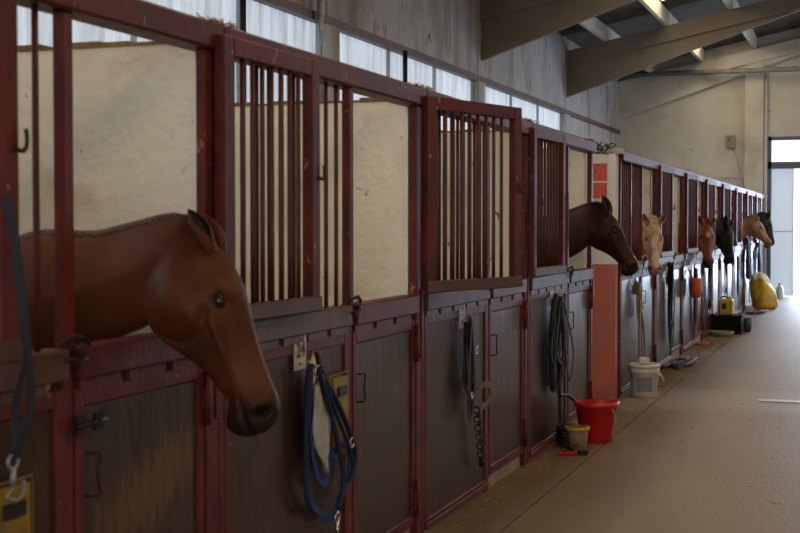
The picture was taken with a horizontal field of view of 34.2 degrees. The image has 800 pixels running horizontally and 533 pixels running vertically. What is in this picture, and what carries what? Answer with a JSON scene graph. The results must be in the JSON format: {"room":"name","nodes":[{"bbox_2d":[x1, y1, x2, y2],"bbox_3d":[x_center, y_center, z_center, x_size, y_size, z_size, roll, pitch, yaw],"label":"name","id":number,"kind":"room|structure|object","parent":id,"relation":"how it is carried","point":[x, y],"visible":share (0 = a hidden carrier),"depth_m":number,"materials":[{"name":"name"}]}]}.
{"room":"farm building","nodes":[
{"label":"farm building","id":0,"kind":"room"},
{"bbox_2d":[18,44,196,390],"bbox_3d":[-2.157,0.321,4.960,3.155,2.190,0.070,1,2,20],"label":"wall stall partition","id":1,"kind":"structure","parent":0,"point":[134,107],"depth_m":4.47,"materials":[{"name":"beige paint"}]},
{"bbox_2d":[18,41,162,51],"bbox_3d":[-2.155,-0.780,4.925,3.120,0.023,0.078,1,2,20],"label":"cap","id":2,"kind":"object","parent":1,"relation":"on","point":[93,44],"visible":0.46,"depth_m":4.49,"materials":[{"name":"brown wood"}]},
{"bbox_2d":[235,102,409,384],"bbox_3d":[-1.435,0.258,6.984,3.155,2.190,0.070,1,2,20],"label":"wall stall partition","id":3,"kind":"structure","parent":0,"point":[381,130],"depth_m":6.48,"materials":[{"name":"beige paint"}]},
{"bbox_2d":[235,97,385,106],"bbox_3d":[-1.432,-0.843,6.949,3.120,0.022,0.078,1,2,20],"label":"cap","id":4,"kind":"object","parent":3,"relation":"on","point":[369,99],"visible":0.06,"depth_m":6.51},
{"bbox_2d":[288,0,618,151],"bbox_3d":[-1.094,-2.391,12.851,0.200,3.120,35.600,1,2,20],"label":"wall","id":5,"kind":"structure","parent":0,"point":[444,30],"depth_m":18.58,"materials":[{"name":"paint"}]},
{"bbox_2d":[317,0,323,100],"bbox_3d":[-0.804,-2.310,13.132,0.069,2.300,0.069,1,2,20],"label":"conduit pipe","id":6,"kind":"object","parent":5,"relation":"attached to","point":[320,3],"visible":0.48,"depth_m":13.11,"materials":[{"name":"metal"}]},
{"bbox_2d":[253,0,619,134],"bbox_3d":[-1.061,-2.526,12.835,0.190,0.090,35.600,1,2,20],"label":"trim","id":7,"kind":"structure","parent":5,"relation":"attached to","point":[289,7],"depth_m":16.02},
{"bbox_2d":[441,131,508,279],"bbox_3d":[-0.712,0.195,9.008,3.155,2.190,0.070,1,2,20],"label":"wall stall partition","id":8,"kind":"structure","parent":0,"point":[505,135],"depth_m":8.49,"materials":[{"name":"beige paint"}]},
{"bbox_2d":[543,150,586,269],"bbox_3d":[0.010,0.132,11.032,3.155,2.190,0.070,1,2,20],"label":"wall stall partition","id":9,"kind":"structure","parent":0,"point":[577,160],"depth_m":10.47,"materials":[{"name":"beige paint"}]},
{"bbox_2d":[586,154,618,399],"bbox_3d":[0.426,0.087,12.130,3.200,2.210,0.120,1,2,20],"label":"pillar","id":10,"kind":"structure","parent":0,"point":[605,309],"depth_m":11.58,"materials":[{"name":"paint"}]},
{"bbox_2d":[593,155,607,199],"bbox_3d":[1.756,-0.790,11.558,0.180,0.400,0.008,1,2,20],"label":"wall sign","id":11,"kind":"object","parent":10,"relation":"attached to","point":[600,162],"visible":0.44,"depth_m":11.54,"materials":[{"name":"red paper"}]},
{"bbox_2d":[593,141,616,153],"bbox_3d":[1.770,-1.056,11.593,0.378,0.122,0.162,1,2,20],"label":"wire bundle","id":12,"kind":"object","parent":10,"relation":"on","point":[601,150],"visible":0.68,"depth_m":11.55,"materials":[{"name":"black metal"}]},
{"bbox_2d":[613,148,623,153],"bbox_3d":[1.944,-1.023,11.565,0.075,0.045,0.140,1,2,20],"label":"trim","id":13,"kind":"structure","parent":10,"relation":"on","point":[617,151],"depth_m":11.50,"materials":[{"name":"wood"}]},
{"bbox_2d":[424,297,799,532],"bbox_3d":[6.243,1.288,10.346,9.020,0.120,35.600,1,2,20],"label":"floor","id":14,"kind":"structure","parent":0,"point":[725,502],"depth_m":8.49,"materials":[{"name":"concrete"}]},
{"bbox_2d":[0,0,28,364],"bbox_3d":[-1.554,0.382,1.790,0.193,2.225,3.046,1,2,22],"label":"stall","id":15,"kind":"object","parent":14,"relation":"on","point":[11,351],"visible":0.98,"depth_m":3.10,"materials":[{"name":"red paint"}]},
{"bbox_2d":[0,194,34,502],"bbox_3d":[-0.924,0.209,3.151,0.074,0.766,0.259,0,2,-15],"label":"strap","id":16,"kind":"object","parent":15,"relation":"hanging from","point":[17,441],"visible":1,"depth_m":3.13,"materials":[{"name":"fabric"}]},
{"bbox_2d":[0,0,325,532],"bbox_3d":[-0.869,0.321,3.739,0.153,2.225,2.878,1,2,21],"label":"stall","id":17,"kind":"object","parent":14,"relation":"on","point":[153,466],"visible":0.96,"depth_m":3.98,"materials":[{"name":"red paint"}]},
{"bbox_2d":[0,474,33,532],"bbox_3d":[-0.993,0.726,3.304,0.045,0.363,0.204,1,2,20],"label":"holder","id":18,"kind":"object","parent":17,"relation":"attached to","point":[17,517],"visible":0.95,"depth_m":3.31,"materials":[{"name":"yellow plastic"}]},
{"bbox_2d":[74,406,108,435],"bbox_3d":[-0.849,0.424,3.615,0.056,0.076,0.140,1,2,20],"label":"latch","id":19,"kind":"object","parent":17,"relation":"attached to","point":[99,418],"depth_m":3.60,"materials":[{"name":"metal"}]},
{"bbox_2d":[196,12,237,28],"bbox_3d":[-0.628,-0.821,4.381,0.128,0.015,0.369,1,2,20],"label":"tuft","id":20,"kind":"object","parent":17,"relation":"on","point":[221,20],"visible":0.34,"depth_m":4.33,"materials":[{"name":"beige plant"}]},
{"bbox_2d":[218,25,525,532],"bbox_3d":[-0.104,0.258,5.780,0.330,2.225,2.940,1,2,26],"label":"stall","id":21,"kind":"object","parent":14,"relation":"on","point":[379,342],"visible":0.77,"depth_m":5.70,"materials":[{"name":"red paint"}]},
{"bbox_2d":[303,359,357,532],"bbox_3d":[-0.288,0.730,5.231,0.081,0.755,0.515,1,2,20],"label":"halter","id":22,"kind":"object","parent":21,"relation":"hanging from","point":[333,405],"visible":0.99,"depth_m":5.17,"materials":[{"name":"fabric"}]},
{"bbox_2d":[312,384,330,472],"bbox_3d":[-0.310,0.640,5.125,0.024,0.363,0.168,1,2,20],"label":"towel","id":23,"kind":"object","parent":22,"relation":"hanging from","point":[321,425],"visible":1,"depth_m":5.11,"materials":[{"name":"white fabric"}]},
{"bbox_2d":[328,371,347,458],"bbox_3d":[-0.254,0.611,5.373,0.045,0.343,0.204,1,2,20],"label":"holder","id":24,"kind":"object","parent":21,"relation":"attached to","point":[339,383],"visible":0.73,"depth_m":5.36,"materials":[{"name":"yellow plastic"}]},
{"bbox_2d":[408,82,434,90],"bbox_3d":[0.087,-0.883,6.385,0.125,0.015,0.391,1,2,20],"label":"tuft","id":25,"kind":"object","parent":21,"relation":"on","point":[416,84],"visible":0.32,"depth_m":6.34,"materials":[{"name":"beige plant"}]},
{"bbox_2d":[422,89,568,532],"bbox_3d":[0.578,0.195,7.785,0.168,2.225,2.877,1,2,21],"label":"stall","id":26,"kind":"object","parent":14,"relation":"on","point":[452,476],"visible":0.7,"depth_m":7.49,"materials":[{"name":"red paint"}]},
{"bbox_2d":[463,318,492,466],"bbox_3d":[0.405,0.703,7.149,0.078,0.857,0.390,1,2,26],"label":"halter","id":27,"kind":"object","parent":26,"relation":"hanging from","point":[468,329],"visible":1,"depth_m":7.08,"materials":[{"name":"leather"}]},
{"bbox_2d":[527,122,596,462],"bbox_3d":[1.179,0.143,9.468,0.128,2.225,2.150,1,2,20],"label":"stall","id":28,"kind":"object","parent":14,"relation":"on","point":[576,286],"visible":0.59,"depth_m":9.38,"materials":[{"name":"red paint"}]},
{"bbox_2d":[546,293,573,394],"bbox_3d":[1.123,0.537,9.178,0.083,0.714,0.640,1,2,20],"label":"halter","id":29,"kind":"object","parent":28,"relation":"hanging from","point":[555,323],"visible":0.98,"depth_m":9.01,"materials":[{"name":"leather"}]},
{"bbox_2d":[555,308,577,450],"bbox_3d":[1.201,0.760,9.211,0.177,1.000,0.731,0,2,15],"label":"lead rope","id":30,"kind":"object","parent":29,"relation":"hanging from","point":[562,435],"visible":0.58,"depth_m":9.13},
{"bbox_2d":[557,450,587,454],"bbox_3d":[1.167,1.259,8.787,0.210,0.032,0.044,0,2,-8],"label":"brush","id":31,"kind":"object","parent":14,"relation":"on","point":[578,452],"visible":1,"depth_m":8.77,"materials":[{"name":"red plastic"}]},
{"bbox_2d":[565,424,589,448],"bbox_3d":[1.238,1.191,9.081,0.176,0.153,0.175,1,2,20],"label":"bucket","id":32,"kind":"object","parent":14,"relation":"on","point":[578,434],"visible":0.73,"depth_m":9.02,"materials":[{"name":"beige plastic"}]},
{"bbox_2d":[573,398,637,443],"bbox_3d":[1.476,1.115,9.344,0.460,0.290,0.330,1,2,20],"label":"bucket","id":33,"kind":"object","parent":14,"relation":"on","point":[599,414],"visible":0.98,"depth_m":9.25,"materials":[{"name":"red plastic"}]},
{"bbox_2d":[440,307,799,532],"bbox_3d":[5.126,1.060,15.199,3.575,0.033,24.038,1,2,20],"label":"straw","id":34,"kind":"object","parent":14,"relation":"on","point":[538,468],"visible":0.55,"depth_m":8.47,"materials":[{"name":"brown plant"}]},
{"bbox_2d":[617,151,674,398],"bbox_3d":[2.439,0.033,13.004,0.158,2.225,2.878,1,2,21],"label":"stall","id":35,"kind":"object","parent":14,"relation":"on","point":[631,166],"visible":0.73,"depth_m":12.57,"materials":[{"name":"red paint"}]},
{"bbox_2d":[635,280,645,361],"bbox_3d":[2.300,0.577,12.488,0.078,0.901,0.404,1,2,20],"label":"halter","id":36,"kind":"object","parent":35,"relation":"hanging from","point":[639,306],"visible":0.98,"depth_m":12.38,"materials":[{"name":"fabric"}]},
{"bbox_2d":[628,362,663,397],"bbox_3d":[2.239,1.032,11.831,0.327,0.300,0.292,1,2,20],"label":"bucket","id":37,"kind":"object","parent":14,"relation":"on","point":[643,377],"visible":0.98,"depth_m":11.73,"materials":[{"name":"white plastic"}]},
{"bbox_2d":[639,357,649,363],"bbox_3d":[2.220,0.854,11.822,0.095,0.055,0.100,0,2,8],"label":"sponge","id":38,"kind":"object","parent":37,"relation":"on","point":[642,360],"visible":1,"depth_m":11.78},
{"bbox_2d":[651,162,699,367],"bbox_3d":[3.163,-0.030,15.027,0.168,2.225,2.877,1,2,21],"label":"stall","id":39,"kind":"object","parent":14,"relation":"on","point":[664,354],"visible":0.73,"depth_m":15.38,"materials":[{"name":"red paint"}]},
{"bbox_2d":[668,261,674,347],"bbox_3d":[3.001,0.419,14.440,0.083,0.986,0.314,1,2,20],"label":"halter","id":40,"kind":"object","parent":39,"relation":"hanging from","point":[671,287],"visible":1,"depth_m":14.36,"materials":[{"name":"leather"}]},
{"bbox_2d":[661,356,697,369],"bbox_3d":[3.093,1.064,14.426,0.320,0.061,1.053,1,2,20],"label":"harness","id":41,"kind":"object","parent":14,"relation":"on","point":[676,363],"visible":0.98,"depth_m":14.27,"materials":[{"name":"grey leather"}]},
{"bbox_2d":[678,170,716,353],"bbox_3d":[3.883,-0.093,17.052,0.158,2.225,2.878,1,2,21],"label":"stall","id":42,"kind":"object","parent":14,"relation":"on","point":[695,259],"visible":0.52,"depth_m":16.78,"materials":[{"name":"red paint"}]},
{"bbox_2d":[693,266,697,335],"bbox_3d":[3.793,0.442,16.684,0.068,0.892,0.256,1,2,20],"label":"halter","id":43,"kind":"object","parent":42,"relation":"hanging from","point":[695,268],"visible":0.67,"depth_m":16.61,"materials":[{"name":"fabric"}]},
{"bbox_2d":[689,270,702,297],"bbox_3d":[3.667,0.214,16.140,0.175,0.346,0.167,1,2,20],"label":"bucket","id":44,"kind":"object","parent":42,"relation":"hanging from","point":[695,284],"visible":1,"depth_m":16.08,"materials":[{"name":"orange plastic"}]},
{"bbox_2d":[696,341,708,344],"bbox_3d":[3.966,0.998,17.023,0.153,0.033,0.554,1,2,20],"label":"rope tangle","id":45,"kind":"object","parent":14,"relation":"on","point":[699,342],"visible":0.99,"depth_m":16.91,"materials":[{"name":"brown fabric"}]},
{"bbox_2d":[700,177,731,336],"bbox_3d":[4.607,-0.157,19.075,0.168,2.225,2.877,1,2,21],"label":"stall","id":46,"kind":"object","parent":14,"relation":"on","point":[724,190],"visible":0.48,"depth_m":19.28,"materials":[{"name":"red paint"}]},
{"bbox_2d":[707,267,711,315],"bbox_3d":[4.315,0.320,18.135,0.075,0.738,0.298,1,2,20],"label":"halter","id":47,"kind":"object","parent":46,"relation":"hanging from","point":[709,286],"visible":0.87,"depth_m":18.07,"materials":[{"name":"leather"}]},
{"bbox_2d":[709,330,734,336],"bbox_3d":[4.521,0.946,18.280,0.360,0.070,0.360,1,2,20],"label":"pan","id":48,"kind":"object","parent":14,"relation":"on","point":[720,333],"visible":1,"depth_m":18.17,"materials":[{"name":"plastic"}]},
{"bbox_2d":[712,312,744,334],"bbox_3d":[4.760,0.822,18.828,0.420,0.285,0.520,1,2,20],"label":"crate","id":49,"kind":"object","parent":14,"relation":"on","point":[735,322],"visible":0.71,"depth_m":18.60,"materials":[{"name":"black plastic"}]},
{"bbox_2d":[719,296,733,314],"bbox_3d":[4.731,0.563,18.829,0.200,0.275,0.162,1,2,20],"label":"canister","id":50,"kind":"object","parent":49,"relation":"on","point":[726,306],"visible":1,"depth_m":18.76,"materials":[{"name":"yellow plastic"}]},
{"bbox_2d":[717,182,743,298],"bbox_3d":[5.328,-0.220,21.100,0.158,2.225,2.878,1,2,21],"label":"stall","id":51,"kind":"object","parent":14,"relation":"on","point":[737,202],"visible":0.3,"depth_m":21.67,"materials":[{"name":"red paint"}]},
{"bbox_2d":[723,264,727,295],"bbox_3d":[5.069,0.165,20.243,0.075,0.600,0.306,1,2,20],"label":"halter","id":52,"kind":"object","parent":51,"relation":"hanging from","point":[725,279],"visible":0.82,"depth_m":20.16,"materials":[{"name":"fabric"}]},
{"bbox_2d":[733,186,753,313],"bbox_3d":[6.051,-0.283,23.124,0.158,2.225,2.878,1,2,21],"label":"stall","id":53,"kind":"object","parent":14,"relation":"on","point":[739,300],"visible":0.53,"depth_m":23.36,"materials":[{"name":"red paint"}]},
{"bbox_2d":[735,255,738,294],"bbox_3d":[5.764,0.167,22.205,0.068,0.726,0.195,1,2,20],"label":"halter","id":54,"kind":"object","parent":53,"relation":"hanging from","point":[737,266],"visible":1,"depth_m":22.13,"materials":[{"name":"leather"}]},
{"bbox_2d":[745,238,751,278],"bbox_3d":[6.355,-0.145,23.698,0.105,0.748,0.703,1,2,20],"label":"blanket","id":55,"kind":"object","parent":53,"relation":"hanging from","point":[748,274],"visible":1,"depth_m":23.49,"materials":[{"name":"grey fabric"}]},
{"bbox_2d":[744,318,752,331],"bbox_3d":[5.084,0.857,19.053,0.160,0.200,0.160,1,2,20],"label":"bucket","id":56,"kind":"object","parent":14,"relation":"on","point":[747,321],"visible":0.84,"depth_m":18.99,"materials":[{"name":"grey plastic"}]},
{"bbox_2d":[742,189,761,308],"bbox_3d":[6.775,-0.346,25.147,0.168,2.225,2.877,1,2,21],"label":"stall","id":57,"kind":"object","parent":14,"relation":"on","point":[758,198],"visible":0.31,"depth_m":25.39,"materials":[{"name":"red paint"}]},
{"bbox_2d":[757,240,762,272],"bbox_3d":[7.296,-0.152,26.336,0.105,0.838,0.802,1,2,20],"label":"blanket","id":58,"kind":"object","parent":57,"relation":"hanging from","point":[759,258],"visible":0.69,"depth_m":26.12,"materials":[{"name":"fabric"}]},
{"bbox_2d":[743,309,767,313],"bbox_3d":[6.353,0.790,23.231,0.370,0.054,1.193,1,2,20],"label":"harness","id":59,"kind":"object","parent":14,"relation":"on","point":[751,311],"visible":1,"depth_m":22.98,"materials":[{"name":"brown leather"}]},
{"bbox_2d":[754,192,763,272],"bbox_3d":[7.376,-0.398,26.829,0.128,2.225,2.150,1,2,20],"label":"stall","id":60,"kind":"object","parent":14,"relation":"on","point":[756,244],"visible":0.23,"depth_m":26.30,"materials":[{"name":"red paint"}]},
{"bbox_2d":[749,272,777,308],"bbox_3d":[6.811,0.447,24.350,0.522,0.689,0.496,1,2,20],"label":"sack","id":61,"kind":"object","parent":14,"relation":"on","point":[763,295],"visible":0.98,"depth_m":24.20,"materials":[{"name":"yellow plastic"}]},
{"bbox_2d":[762,194,765,272],"bbox_3d":[7.879,-0.443,28.274,0.105,2.225,0.908,1,2,20],"label":"panel","id":62,"kind":"object","parent":14,"relation":"on","point":[763,194],"visible":0.21,"depth_m":28.25,"materials":[{"name":"red paint"}]},
{"bbox_2d":[758,399,799,402],"bbox_3d":[3.702,1.193,11.378,1.100,0.006,0.140,1,2,20],"label":"drain cover","id":63,"kind":"object","parent":14,"relation":"on","point":[761,400],"visible":1,"depth_m":11.51,"materials":[{"name":"metal"}]},
{"bbox_2d":[776,283,783,298],"bbox_3d":[8.086,0.519,27.670,0.160,0.340,0.160,1,2,20],"label":"bottle","id":64,"kind":"object","parent":14,"relation":"on","point":[779,290],"visible":0.94,"depth_m":27.61,"materials":[{"name":"white plastic"}]},
{"bbox_2d":[643,169,650,258],"bbox_3d":[1.150,0.032,14.225,3.155,2.190,0.070,1,2,20],"label":"wall stall partition","id":65,"kind":"structure","parent":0,"point":[646,173],"depth_m":13.65,"materials":[{"name":"beige paint"}]},
{"bbox_2d":[651,175,678,253],"bbox_3d":[1.872,-0.031,16.249,3.155,2.190,0.070,1,2,20],"label":"wall stall partition","id":66,"kind":"structure","parent":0,"point":[676,179],"depth_m":15.68,"materials":[{"name":"beige paint"}]},
{"bbox_2d":[558,0,799,57],"bbox_3d":[4.779,-4.506,10.795,12.600,1.396,35.800,1,2,20],"label":"ceiling","id":67,"kind":"structure","parent":0,"point":[633,17],"depth_m":24.21,"materials":[{"name":"grey metal"}]},
{"bbox_2d":[579,17,654,72],"bbox_3d":[-0.294,-3.920,12.517,0.120,0.250,35.600,1,2,20],"label":"beam","id":68,"kind":"structure","parent":67,"relation":"attached to","point":[594,25],"depth_m":23.34,"materials":[{"name":"concrete"}]},
{"bbox_2d":[621,66,799,77],"bbox_3d":[10.520,-4.218,27.174,11.980,0.126,0.106,1,2,20],"label":"conduit pipe","id":69,"kind":"object","parent":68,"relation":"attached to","point":[795,68],"visible":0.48,"depth_m":28.42,"materials":[{"name":"grey metal"}]},
{"bbox_2d":[638,0,704,61],"bbox_3d":[0.742,-4.132,12.141,0.120,0.250,35.600,1,2,20],"label":"beam","id":70,"kind":"structure","parent":67,"relation":"attached to","point":[656,8],"depth_m":22.96,"materials":[{"name":"concrete"}]},
{"bbox_2d":[722,0,757,48],"bbox_3d":[1.807,-4.351,11.754,0.120,0.250,35.600,1,2,20],"label":"beam","id":71,"kind":"structure","parent":67,"relation":"attached to","point":[750,35],"depth_m":26.48,"materials":[{"name":"concrete"}]},
{"bbox_2d":[678,181,699,253],"bbox_3d":[2.595,-0.094,18.273,3.155,2.190,0.070,1,2,20],"label":"wall stall partition","id":72,"kind":"structure","parent":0,"point":[679,181],"depth_m":17.72,"materials":[{"name":"beige paint"}]},
{"bbox_2d":[699,186,716,250],"bbox_3d":[3.317,-0.157,20.297,3.155,2.190,0.070,1,2,20],"label":"wall stall partition","id":73,"kind":"structure","parent":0,"point":[700,186],"depth_m":19.77,"materials":[{"name":"beige paint"}]},
{"bbox_2d":[619,27,799,274],"bbox_3d":[10.674,-3.213,27.665,12.400,8.000,0.250,1,2,20],"label":"wall","id":74,"kind":"structure","parent":0,"point":[689,132],"depth_m":28.86,"materials":[{"name":"beige paint"}]},
{"bbox_2d":[697,173,744,177],"bbox_3d":[6.291,-2.028,29.123,2.790,0.100,0.040,1,2,20],"label":"trim","id":75,"kind":"structure","parent":74,"relation":"attached to","point":[710,175],"depth_m":28.79,"materials":[{"name":"beige wood"}]},
{"bbox_2d":[726,135,735,147],"bbox_3d":[7.298,-2.760,28.692,0.200,0.270,0.112,1,2,20],"label":"junction box","id":76,"kind":"object","parent":74,"relation":"attached to","point":[730,139],"visible":1,"depth_m":28.68,"materials":[{"name":"beige plastic"}]},
{"bbox_2d":[744,60,763,193],"bbox_3d":[7.770,-1.990,28.538,0.390,5.300,0.150,1,2,20],"label":"trim","id":77,"kind":"structure","parent":74,"relation":"attached to","point":[754,82],"depth_m":28.43,"materials":[{"name":"beige paint"}]},
{"bbox_2d":[763,75,767,273],"bbox_3d":[7.994,-1.772,28.470,0.089,4.830,0.089,1,2,20],"label":"conduit pipe","id":78,"kind":"object","parent":74,"relation":"attached to","point":[765,134],"visible":0.66,"depth_m":28.41,"materials":[{"name":"metal"}]},
{"bbox_2d":[771,169,793,295],"bbox_3d":[8.368,-0.773,28.511,0.500,2.830,0.070,1,2,20],"label":"door","id":79,"kind":"structure","parent":74,"relation":"in","point":[782,180],"depth_m":28.49,"materials":[{"name":"grey metal"}]},
{"bbox_2d":[767,136,799,283],"bbox_3d":[9.582,-1.072,27.973,3.220,3.500,0.070,1,2,20],"label":"trim","id":80,"kind":"structure","parent":74,"relation":"attached to","point":[771,165],"depth_m":28.42,"materials":[{"name":"grey metal"}]},
{"bbox_2d":[772,140,799,161],"bbox_3d":[9.587,-2.507,27.959,3.070,0.470,0.070,1,2,20],"label":"window","id":81,"kind":"structure","parent":74,"relation":"in","point":[782,150],"depth_m":28.38,"materials":[{"name":"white glass"}]},
{"bbox_2d":[784,250,799,296],"bbox_3d":[22.835,-0.058,55.317,70.000,0.170,59.700,1,2,20],"label":"floor","id":82,"kind":"structure","parent":0,"point":[796,253],"depth_m":42.37,"materials":[{"name":"white concrete"}]},
{"bbox_3d":[0.497,1.235,12.396,3.179,0.100,35.600,1,2,20],"label":"floor","id":83,"kind":"structure","parent":0,"visible":0},
{"bbox_2d":[19,208,279,436],"bbox_3d":[-1.660,0.615,4.308,2.776,1.602,0.597,1,2,20],"label":"horse","id":84,"kind":"object","parent":83,"relation":"on","point":[173,274],"visible":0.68,"depth_m":3.87},
{"bbox_2d":[569,195,638,275],"bbox_3d":[0.476,0.335,10.314,2.800,1.788,0.597,1,2,20],"label":"horse","id":85,"kind":"object","parent":83,"relation":"on","point":[593,224],"visible":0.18,"depth_m":9.96},
{"bbox_2d":[643,213,665,275],"bbox_3d":[1.458,0.284,13.501,2.612,1.692,0.621,1,2,23],"label":"horse","id":86,"kind":"object","parent":83,"relation":"on","point":[652,235],"visible":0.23,"depth_m":12.87},
{"bbox_2d":[678,215,715,268],"bbox_3d":[2.907,0.159,17.531,2.627,1.684,0.640,1,2,20],"label":"horse","id":87,"kind":"object","parent":83,"relation":"on","point":[706,237],"visible":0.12,"depth_m":16.93},
{"bbox_2d":[699,215,734,264],"bbox_3d":[3.671,0.083,19.483,2.652,1.711,0.650,1,2,20],"label":"horse","id":88,"kind":"object","parent":83,"relation":"on","point":[724,236],"visible":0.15,"depth_m":18.91},
{"bbox_2d":[742,212,771,247],"bbox_3d":[5.275,-0.081,23.609,2.860,1.792,0.596,1,2,20],"label":"horse","id":89,"kind":"object","parent":83,"relation":"on","point":[751,225],"visible":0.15,"depth_m":23.13},
{"bbox_2d":[752,211,774,245],"bbox_3d":[5.941,-0.174,25.599,2.777,1.853,0.596,1,2,20],"label":"horse","id":90,"kind":"object","parent":83,"relation":"on","point":[764,218],"visible":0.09,"depth_m":25.07},
{"bbox_3d":[-1.094,0.247,12.933,0.200,2.000,35.600,1,2,20],"label":"wall","id":91,"kind":"structure","parent":0,"visible":0},
{"bbox_2d":[17,6,136,46],"bbox_3d":[-2.365,-1.543,9.218,0.065,1.650,1.797,1,2,20],"label":"window","id":92,"kind":"structure","parent":91,"relation":"in","point":[81,32],"depth_m":9.03,"materials":[{"name":"grey glass"}]},
{"bbox_2d":[137,0,239,102],"bbox_3d":[-1.761,-1.595,10.909,0.065,1.650,1.797,1,2,20],"label":"window","id":93,"kind":"structure","parent":91,"relation":"in","point":[229,10],"depth_m":11.30,"materials":[{"name":"grey glass"}]},
{"bbox_2d":[246,0,316,103],"bbox_3d":[-1.157,-1.648,12.601,0.065,1.650,1.797,1,2,20],"label":"window","id":94,"kind":"structure","parent":91,"relation":"in","point":[264,21],"depth_m":12.51,"materials":[{"name":"grey glass"}]},
{"bbox_2d":[324,0,339,100],"bbox_3d":[-0.806,-2.314,13.579,0.235,2.920,0.360,1,2,20],"label":"trim","id":95,"kind":"structure","parent":91,"relation":"attached to","point":[331,33],"depth_m":13.52,"materials":[{"name":"paint"}]},
{"bbox_2d":[340,33,389,100],"bbox_3d":[-0.441,-1.711,14.607,0.065,1.650,1.747,1,2,20],"label":"window","id":96,"kind":"structure","parent":91,"relation":"in","point":[353,51],"depth_m":14.65,"materials":[{"name":"grey glass"}]},
{"bbox_2d":[390,51,435,91],"bbox_3d":[0.146,-1.762,16.252,0.065,1.650,1.747,1,2,20],"label":"window","id":97,"kind":"structure","parent":91,"relation":"in","point":[418,72],"depth_m":16.30,"materials":[{"name":"grey glass"}]},
{"bbox_2d":[436,68,472,130],"bbox_3d":[0.733,-1.813,17.896,0.065,1.650,1.747,1,2,20],"label":"window","id":98,"kind":"structure","parent":91,"relation":"in","point":[449,84],"depth_m":17.85,"materials":[{"name":"grey glass"}]},
{"bbox_2d":[473,0,484,129],"bbox_3d":[1.075,-2.478,18.851,0.235,2.920,0.360,1,2,20],"label":"trim","id":99,"kind":"structure","parent":91,"relation":"attached to","point":[478,87],"depth_m":18.74,"materials":[{"name":"paint"}]},
{"bbox_2d":[485,86,511,129],"bbox_3d":[1.452,-1.876,19.910,0.065,1.650,1.813,1,2,20],"label":"window","id":100,"kind":"structure","parent":91,"relation":"in","point":[492,96],"depth_m":19.99,"materials":[{"name":"grey glass"}]},
{"bbox_2d":[512,96,538,123],"bbox_3d":[2.061,-1.929,21.618,0.065,1.650,1.813,1,2,20],"label":"window","id":101,"kind":"structure","parent":91,"relation":"in","point":[529,110],"depth_m":21.81,"materials":[{"name":"grey glass"}]},
{"bbox_2d":[539,106,561,148],"bbox_3d":[2.671,-1.982,23.325,0.065,1.650,1.813,1,2,20],"label":"window","id":102,"kind":"structure","parent":91,"relation":"in","point":[548,118],"depth_m":23.36,"materials":[{"name":"grey glass"}]},
{"bbox_2d":[562,46,569,133],"bbox_3d":[3.024,-2.648,24.311,0.235,2.920,0.360,1,2,20],"label":"trim","id":103,"kind":"structure","parent":91,"relation":"attached to","point":[565,117],"depth_m":24.20,"materials":[{"name":"paint"}]},
{"bbox_3d":[-1.057,-0.792,12.887,0.200,0.080,35.600,1,2,20],"label":"trim","id":104,"kind":"structure","parent":91,"relation":"attached to","visible":0},
{"bbox_2d":[240,0,245,101],"bbox_3d":[-1.399,-1.657,11.601,0.055,1.710,0.055,2,2,42],"label":"strut","id":105,"kind":"object","parent":104,"relation":"on","point":[242,2],"visible":0.18,"depth_m":11.56,"materials":[{"name":"metal"}]},
{"bbox_2d":[403,51,407,82],"bbox_3d":[0.062,-1.765,15.697,0.055,1.670,0.055,2,2,42],"label":"strut","id":106,"kind":"object","parent":104,"relation":"on","point":[405,54],"visible":0.35,"depth_m":15.65,"materials":[{"name":"metal"}]},
{"bbox_3d":[10.585,-1.772,8.701,0.200,6.300,35.600,1,2,20],"label":"wall","id":107,"kind":"structure","parent":0,"visible":0},
{"bbox_2d":[480,0,636,60],"bbox_3d":[6.926,-4.004,16.832,12.200,2.156,0.220,1,2,20],"label":"beam","id":108,"kind":"structure","parent":107,"relation":"attached to","point":[506,25],"depth_m":18.61,"materials":[{"name":"wood"}]},
{"bbox_2d":[566,0,799,97],"bbox_3d":[8.858,-4.173,22.245,12.200,2.156,0.220,1,2,20],"label":"beam","id":109,"kind":"structure","parent":107,"relation":"attached to","point":[594,65],"depth_m":23.66,"materials":[{"name":"wood"}]},
{"bbox_2d":[618,38,799,119],"bbox_3d":[10.698,-4.333,27.399,12.200,2.156,0.170,1,2,20],"label":"beam","id":110,"kind":"structure","parent":107,"relation":"attached to","point":[639,94],"depth_m":28.91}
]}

